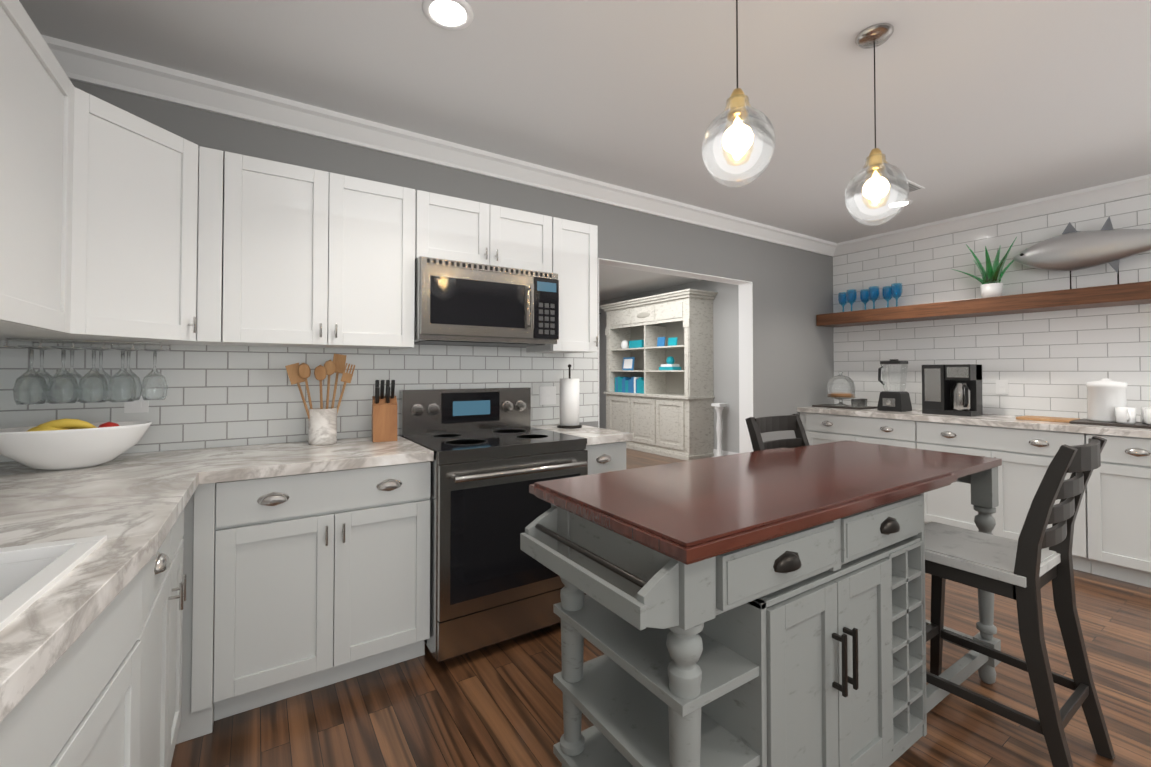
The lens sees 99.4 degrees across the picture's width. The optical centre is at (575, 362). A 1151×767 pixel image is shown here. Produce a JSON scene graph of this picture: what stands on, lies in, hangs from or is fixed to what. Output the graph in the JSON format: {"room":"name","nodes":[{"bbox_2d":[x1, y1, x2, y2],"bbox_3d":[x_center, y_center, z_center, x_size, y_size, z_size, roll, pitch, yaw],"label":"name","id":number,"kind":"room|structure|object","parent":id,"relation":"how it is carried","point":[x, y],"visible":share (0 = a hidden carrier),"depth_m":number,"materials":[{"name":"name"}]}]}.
{"room":"kitchen","nodes":[
{"label":"kitchen","id":0,"kind":"room"},
{"bbox_2d":[10,79,833,461],"bbox_3d":[0.486,0.006,3.632,6.680,2.620,0.142,1,-1,-33],"label":"wall","id":1,"kind":"structure","parent":0,"point":[786,343],"depth_m":3.73,"materials":[{"name":"grey paint"}]},
{"bbox_2d":[0,0,87,335],"bbox_3d":[-1.439,-0.477,1.064,0.355,0.760,0.916,1,-1,-33],"label":"upper cabinet","id":2,"kind":"object","parent":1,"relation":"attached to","point":[44,117],"depth_m":1.29,"materials":[{"name":"white wood"}]},
{"bbox_2d":[0,93,227,344],"bbox_3d":[-1.681,-0.466,1.739,0.685,0.760,0.671,1,-1,-33],"label":"upper cabinet","id":3,"kind":"object","parent":1,"relation":"attached to","point":[117,224],"depth_m":1.73,"materials":[{"name":"white wood"}]},
{"bbox_2d":[3,338,170,404],"bbox_3d":[-1.809,0.033,1.843,0.406,0.229,0.253,1,-1,-33],"label":"stemware rack","id":4,"kind":"object","parent":3,"relation":"hanging from","point":[62,385],"visible":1,"depth_m":1.80,"materials":[{"name":"clear glass"}]},
{"bbox_2d":[124,396,148,412],"bbox_3d":[-1.825,0.150,2.030,0.075,0.115,0.006,1,-1,-33],"label":"electrical outlet plate","id":5,"kind":"object","parent":1,"relation":"attached to","point":[137,406],"depth_m":2.03,"materials":[{"name":"white plastic"}]},
{"bbox_2d":[0,340,597,461],"bbox_3d":[-1.000,0.141,2.575,2.752,0.484,0.002,1,-1,-33],"label":"tile backsplash","id":6,"kind":"structure","parent":1,"relation":"attached to","point":[221,396],"depth_m":2.27,"materials":[{"name":"white tile"}]},
{"bbox_2d":[192,152,419,349],"bbox_3d":[-1.205,-0.457,2.255,0.829,0.760,0.328,1,-1,-33],"label":"upper cabinet","id":7,"kind":"object","parent":1,"relation":"attached to","point":[317,258],"depth_m":2.12,"materials":[{"name":"white wood"}]},
{"bbox_2d":[41,34,836,256],"bbox_3d":[0.252,-1.156,3.362,5.690,0.105,0.091,1,-1,-33],"label":"crown molding","id":8,"kind":"structure","parent":1,"relation":"attached to","point":[86,64],"depth_m":2.48,"materials":[{"name":"white wood"}]},
{"bbox_2d":[420,190,555,272],"bbox_3d":[-0.538,-0.665,2.693,0.760,0.330,0.328,1,-1,-33],"label":"upper cabinet","id":9,"kind":"object","parent":1,"relation":"attached to","point":[451,228],"depth_m":2.54,"materials":[{"name":"white wood"}]},
{"bbox_2d":[414,256,558,346],"bbox_3d":[-0.503,-0.300,2.635,0.756,0.396,0.452,1,-1,-33],"label":"microwave","id":10,"kind":"object","parent":9,"relation":"attached to","point":[465,303],"visible":1,"depth_m":2.46,"materials":[{"name":"silver metal"}]},
{"bbox_2d":[539,386,555,404],"bbox_3d":[-0.175,0.208,3.106,0.120,0.115,0.006,1,-1,-33],"label":"electrical outlet plate","id":11,"kind":"object","parent":1,"relation":"attached to","point":[547,395],"depth_m":3.10,"materials":[{"name":"white plastic"}]},
{"bbox_2d":[526,218,597,353],"bbox_3d":[-0.086,-0.445,2.985,0.315,0.760,0.328,1,-1,-33],"label":"upper cabinet","id":12,"kind":"object","parent":1,"relation":"attached to","point":[576,242],"depth_m":2.86,"materials":[{"name":"white wood"}]},
{"bbox_2d":[837,174,1150,255],"bbox_3d":[4.132,-1.170,2.538,0.090,0.105,5.490,1,-1,-33],"label":"crown molding","id":13,"kind":"structure","parent":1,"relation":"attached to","point":[1141,185],"depth_m":3.74,"materials":[{"name":"white wood"}]},
{"bbox_2d":[996,380,1007,394],"bbox_3d":[3.332,0.190,3.814,0.007,0.115,0.075,1,-1,-33],"label":"electrical outlet plate","id":14,"kind":"object","parent":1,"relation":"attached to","point":[1001,385],"depth_m":3.81,"materials":[{"name":"white plastic"}]},
{"bbox_2d":[19,0,1150,242],"bbox_3d":[1.758,-1.272,1.056,5.970,0.050,5.880,1,-1,-33],"label":"ceiling","id":15,"kind":"structure","parent":0,"point":[985,104],"depth_m":2.12,"materials":[{"name":"white paint"}]},
{"bbox_2d":[422,0,473,29],"bbox_3d":[-0.448,-1.231,1.718,0.175,0.009,0.175,0,-1,12],"label":"recessed light","id":16,"kind":"object","parent":15,"relation":"in","point":[452,14],"depth_m":1.71,"materials":[{"name":"white"}]},
{"bbox_2d":[702,0,774,186],"bbox_3d":[0.479,-0.881,1.445,0.206,0.718,0.206,1,-1,-33],"label":"pendant lamp","id":17,"kind":"object","parent":15,"relation":"hanging from","point":[738,144],"visible":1,"depth_m":1.37,"materials":[{"name":"clear glass"}]},
{"bbox_2d":[845,23,908,225],"bbox_3d":[1.123,-0.875,1.829,0.206,0.718,0.206,1,-1,-33],"label":"pendant lamp","id":18,"kind":"object","parent":15,"relation":"hanging from","point":[877,191],"visible":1,"depth_m":1.78,"materials":[{"name":"clear glass"}]},
{"bbox_2d":[904,199,912,205],"bbox_3d":[2.437,-1.198,3.683,0.175,0.009,0.175,0,-1,12],"label":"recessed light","id":19,"kind":"object","parent":15,"relation":"in","point":[908,202],"depth_m":3.64,"materials":[{"name":"white glass"}]},
{"bbox_2d":[908,180,924,192],"bbox_3d":[2.200,-1.201,3.350,0.360,0.015,0.200,1,-1,-33],"label":"ceiling vent","id":20,"kind":"object","parent":15,"relation":"in","point":[913,187],"visible":0.12,"depth_m":3.34,"materials":[{"name":"white metal"}]},
{"bbox_2d":[599,265,700,300],"bbox_3d":[-0.248,-1.285,6.244,5.080,0.050,5.000,1,-1,-33],"label":"ceiling","id":21,"kind":"structure","parent":0,"point":[615,282],"depth_m":7.44,"materials":[{"name":"white paint"}]},
{"bbox_2d":[171,448,1150,766],"bbox_3d":[0.689,1.336,3.300,6.680,0.050,10.880,1,-1,-33],"label":"floor","id":22,"kind":"structure","parent":0,"point":[495,706],"depth_m":1.81,"materials":[{"name":"brown wood"}]},
{"bbox_2d":[0,509,183,766],"bbox_3d":[-1.271,0.836,1.020,0.611,0.872,0.553,1,-1,-33],"label":"base cabinet","id":23,"kind":"object","parent":22,"relation":"on","point":[105,690],"depth_m":0.90,"materials":[{"name":"grey wood"}]},
{"bbox_2d":[176,503,187,743],"bbox_3d":[-1.676,0.849,1.765,0.749,0.872,0.598,1,-1,-33],"label":"base cabinet","id":24,"kind":"object","parent":22,"relation":"on","point":[180,738],"depth_m":1.66,"materials":[{"name":"grey wood"}]},
{"bbox_2d":[0,447,219,721],"bbox_3d":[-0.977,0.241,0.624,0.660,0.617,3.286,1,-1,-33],"label":"countertop","id":25,"kind":"structure","parent":24,"relation":"on","point":[80,548],"depth_m":0.99,"materials":[{"name":"white stone"}]},
{"bbox_2d":[0,418,151,470],"bbox_3d":[-1.765,0.281,1.716,0.413,0.175,0.268,1,-1,-33],"label":"fruit bowl","id":26,"kind":"object","parent":25,"relation":"on","point":[62,444],"visible":1,"depth_m":1.66,"materials":[{"name":"white ceramic"}]},
{"bbox_2d":[180,574,186,721],"bbox_3d":[-1.453,0.841,1.298,0.611,0.872,0.361,1,-1,-33],"label":"base cabinet","id":27,"kind":"object","parent":22,"relation":"on","point":[182,587],"depth_m":1.57,"materials":[{"name":"grey wood"}]},
{"bbox_2d":[184,461,430,741],"bbox_3d":[-1.122,0.855,2.124,0.809,0.872,0.602,1,-1,-33],"label":"base cabinet","id":28,"kind":"object","parent":22,"relation":"on","point":[298,584],"depth_m":1.84,"materials":[{"name":"grey wood"}]},
{"bbox_2d":[212,435,433,482],"bbox_3d":[-1.100,0.397,2.126,0.776,0.040,0.631,1,-1,-33],"label":"countertop","id":29,"kind":"structure","parent":28,"relation":"on","point":[233,463],"depth_m":1.97,"materials":[{"name":"white stone"}]},
{"bbox_2d":[285,354,354,444],"bbox_3d":[-1.193,0.166,2.289,0.290,0.423,0.120,1,-1,-33],"label":"utensil crock","id":30,"kind":"object","parent":29,"relation":"on","point":[322,426],"visible":1,"depth_m":2.25,"materials":[{"name":"stone"}]},
{"bbox_2d":[372,380,396,441],"bbox_3d":[-0.942,0.231,2.409,0.110,0.297,0.161,0,-1,-25],"label":"knife block","id":31,"kind":"object","parent":29,"relation":"on","point":[384,418],"visible":1,"depth_m":2.36,"materials":[{"name":"brown wood"}]},
{"bbox_2d":[399,387,587,661],"bbox_3d":[-0.422,0.720,2.492,0.754,1.155,0.749,1,-1,-33],"label":"range","id":32,"kind":"object","parent":22,"relation":"on","point":[496,454],"visible":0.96,"depth_m":2.20,"materials":[{"name":"silver metal"}]},
{"bbox_2d":[585,442,625,474],"bbox_3d":[-0.011,0.867,2.848,0.315,0.872,0.602,1,-1,-33],"label":"base cabinet","id":33,"kind":"object","parent":22,"relation":"on","point":[608,457],"depth_m":2.61,"materials":[{"name":"grey wood"}]},
{"bbox_2d":[531,424,632,444],"bbox_3d":[0.005,0.409,2.846,0.328,0.039,0.630,1,-1,-33],"label":"countertop","id":34,"kind":"structure","parent":33,"relation":"on","point":[594,435],"depth_m":2.66,"materials":[{"name":"white stone"}]},
{"bbox_2d":[557,364,581,427],"bbox_3d":[-0.036,0.198,2.966,0.150,0.382,0.150,1,-1,-33],"label":"paper towel holder","id":35,"kind":"object","parent":34,"relation":"on","point":[569,402],"visible":1,"depth_m":2.91,"materials":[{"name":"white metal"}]},
{"bbox_2d":[604,393,623,431],"bbox_3d":[0.939,0.965,8.298,0.520,0.860,0.754,1,-1,-33],"label":"base cabinet","id":36,"kind":"object","parent":22,"relation":"on","point":[614,401],"depth_m":8.24,"materials":[{"name":"grey wood"}]},
{"bbox_2d":[624,393,675,452],"bbox_3d":[1.266,0.956,7.797,0.520,0.860,0.750,1,-1,-33],"label":"base cabinet","id":37,"kind":"object","parent":22,"relation":"on","point":[637,406],"depth_m":7.72,"materials":[{"name":"grey wood"}]},
{"bbox_2d":[652,397,714,460],"bbox_3d":[1.592,0.948,7.296,0.520,0.860,0.754,1,-1,-33],"label":"base cabinet","id":38,"kind":"object","parent":22,"relation":"on","point":[682,427],"depth_m":7.04,"materials":[{"name":"grey wood"}]},
{"bbox_2d":[711,403,726,456],"bbox_3d":[2.022,0.971,6.863,0.150,0.800,0.150,1,-1,-33],"label":"pedestal","id":39,"kind":"object","parent":22,"relation":"on","point":[719,407],"visible":0.88,"depth_m":6.83,"materials":[{"name":"white"}]},
{"bbox_2d":[520,440,1001,766],"bbox_3d":[0.768,0.832,1.724,1.898,0.905,0.680,1,-1,-33],"label":"island cart","id":40,"kind":"object","parent":22,"relation":"on","point":[763,608],"visible":0.96,"depth_m":1.31,"materials":[{"name":"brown wood"}]},
{"bbox_2d":[745,413,809,450],"bbox_3d":[1.097,0.774,2.189,0.416,1.043,0.522,1,-1,-33],"label":"stool","id":41,"kind":"object","parent":22,"relation":"on","point":[757,426],"visible":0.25,"depth_m":2.40,"materials":[{"name":"black wood"}]},
{"bbox_2d":[800,412,903,446],"bbox_3d":[2.633,0.892,4.311,0.621,0.872,1.038,1,-1,-33],"label":"base cabinet","id":42,"kind":"object","parent":22,"relation":"on","point":[819,428],"depth_m":4.17,"materials":[{"name":"grey wood"}]},
{"bbox_2d":[797,406,1150,437],"bbox_3d":[3.332,0.415,3.235,0.633,0.039,3.615,1,-1,-33],"label":"countertop","id":43,"kind":"structure","parent":42,"relation":"on","point":[995,420],"depth_m":3.43,"materials":[{"name":"white stone"}]},
{"bbox_2d":[812,371,876,409],"bbox_3d":[2.512,0.246,4.568,0.320,0.340,0.440,1,-1,-33],"label":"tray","id":44,"kind":"object","parent":43,"relation":"on","point":[840,387],"visible":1,"depth_m":4.50,"materials":[{"name":"grey"}]},
{"bbox_2d":[877,359,911,411],"bbox_3d":[2.719,0.190,4.198,0.210,0.440,0.223,1,-1,-33],"label":"blender","id":45,"kind":"object","parent":43,"relation":"on","point":[894,395],"visible":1,"depth_m":4.14,"materials":[{"name":"black plastic"}]},
{"bbox_2d":[922,364,982,415],"bbox_3d":[2.954,0.209,3.842,0.255,0.390,0.320,1,-1,-33],"label":"coffee maker","id":46,"kind":"object","parent":43,"relation":"on","point":[954,389],"visible":1,"depth_m":3.77,"materials":[{"name":"black plastic"}]},
{"bbox_2d":[1016,415,1079,422],"bbox_3d":[3.258,0.387,3.368,0.220,0.018,0.280,1,-1,-33],"label":"cutting board","id":47,"kind":"object","parent":43,"relation":"on","point":[1048,419],"visible":0.81,"depth_m":3.31,"materials":[{"name":"brown wood"}]},
{"bbox_2d":[1069,378,1150,428],"bbox_3d":[3.479,0.244,3.050,0.340,0.292,0.500,1,-1,-33],"label":"tray","id":48,"kind":"object","parent":43,"relation":"on","point":[1106,401],"visible":1,"depth_m":3.10,"materials":[{"name":"grey ceramic"}]},
{"bbox_2d":[904,420,1067,539],"bbox_3d":[3.134,0.879,3.544,0.621,0.872,1.044,1,-1,-33],"label":"base cabinet","id":49,"kind":"object","parent":22,"relation":"on","point":[1026,455],"depth_m":3.35,"materials":[{"name":"grey wood"}]},
{"bbox_2d":[924,436,1114,766],"bbox_3d":[1.451,0.766,1.702,0.416,1.043,0.522,1,-1,-33],"label":"stool","id":50,"kind":"object","parent":22,"relation":"on","point":[1029,563],"visible":0.83,"depth_m":1.58,"materials":[{"name":"black wood"}]},
{"bbox_2d":[1068,432,1150,587],"bbox_3d":[3.637,0.866,2.773,0.621,0.872,1.044,1,-1,-33],"label":"base cabinet","id":51,"kind":"object","parent":22,"relation":"on","point":[1112,533],"depth_m":2.89,"materials":[{"name":"grey wood"}]},
{"bbox_2d":[599,280,738,452],"bbox_3d":[1.867,0.071,7.500,0.140,2.620,4.830,1,-1,-33],"label":"wall","id":52,"kind":"structure","parent":0,"point":[726,345],"depth_m":7.00,"materials":[{"name":"grey paint"}]},
{"bbox_2d":[713,449,738,455],"bbox_3d":[1.794,1.321,7.449,0.016,0.120,4.860,1,-1,-33],"label":"baseboard","id":53,"kind":"structure","parent":52,"relation":"attached to","point":[724,453],"depth_m":6.92,"materials":[{"name":"white wood"}]},
{"bbox_3d":[4.199,0.039,2.627,0.140,2.520,5.600,1,-1,-33],"label":"wall","id":54,"kind":"structure","parent":0,"visible":0},
{"bbox_2d":[816,281,1150,326],"bbox_3d":[3.377,-0.437,3.465,0.321,0.110,3.288,1,-1,-33],"label":"floating shelf","id":55,"kind":"object","parent":54,"relation":"attached to","point":[1135,293],"visible":0.96,"depth_m":3.59,"materials":[{"name":"brown wood"}]},
{"bbox_2d":[952,237,1026,297],"bbox_3d":[3.138,-0.711,3.775,0.371,0.448,0.461,1,-1,-33],"label":"potted plant","id":56,"kind":"object","parent":55,"relation":"on","point":[991,285],"visible":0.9,"depth_m":3.71,"materials":[{"name":"green plant leaves"},{"name":"white ceramic"}]},
{"bbox_2d":[1012,216,1150,288],"bbox_3d":[3.548,-0.741,3.253,0.113,0.490,0.982,1,-1,-33],"label":"fish sculpture","id":57,"kind":"object","parent":55,"relation":"on","point":[1071,248],"visible":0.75,"depth_m":3.31,"materials":[{"name":"silver metal"}]},
{"bbox_2d":[833,194,1150,421],"bbox_3d":[4.139,-0.419,2.595,0.002,1.604,5.600,1,-1,-33],"label":"wall tiles","id":58,"kind":"structure","parent":54,"relation":"attached to","point":[1049,363],"depth_m":3.78,"materials":[{"name":"white tile"}]}
]}

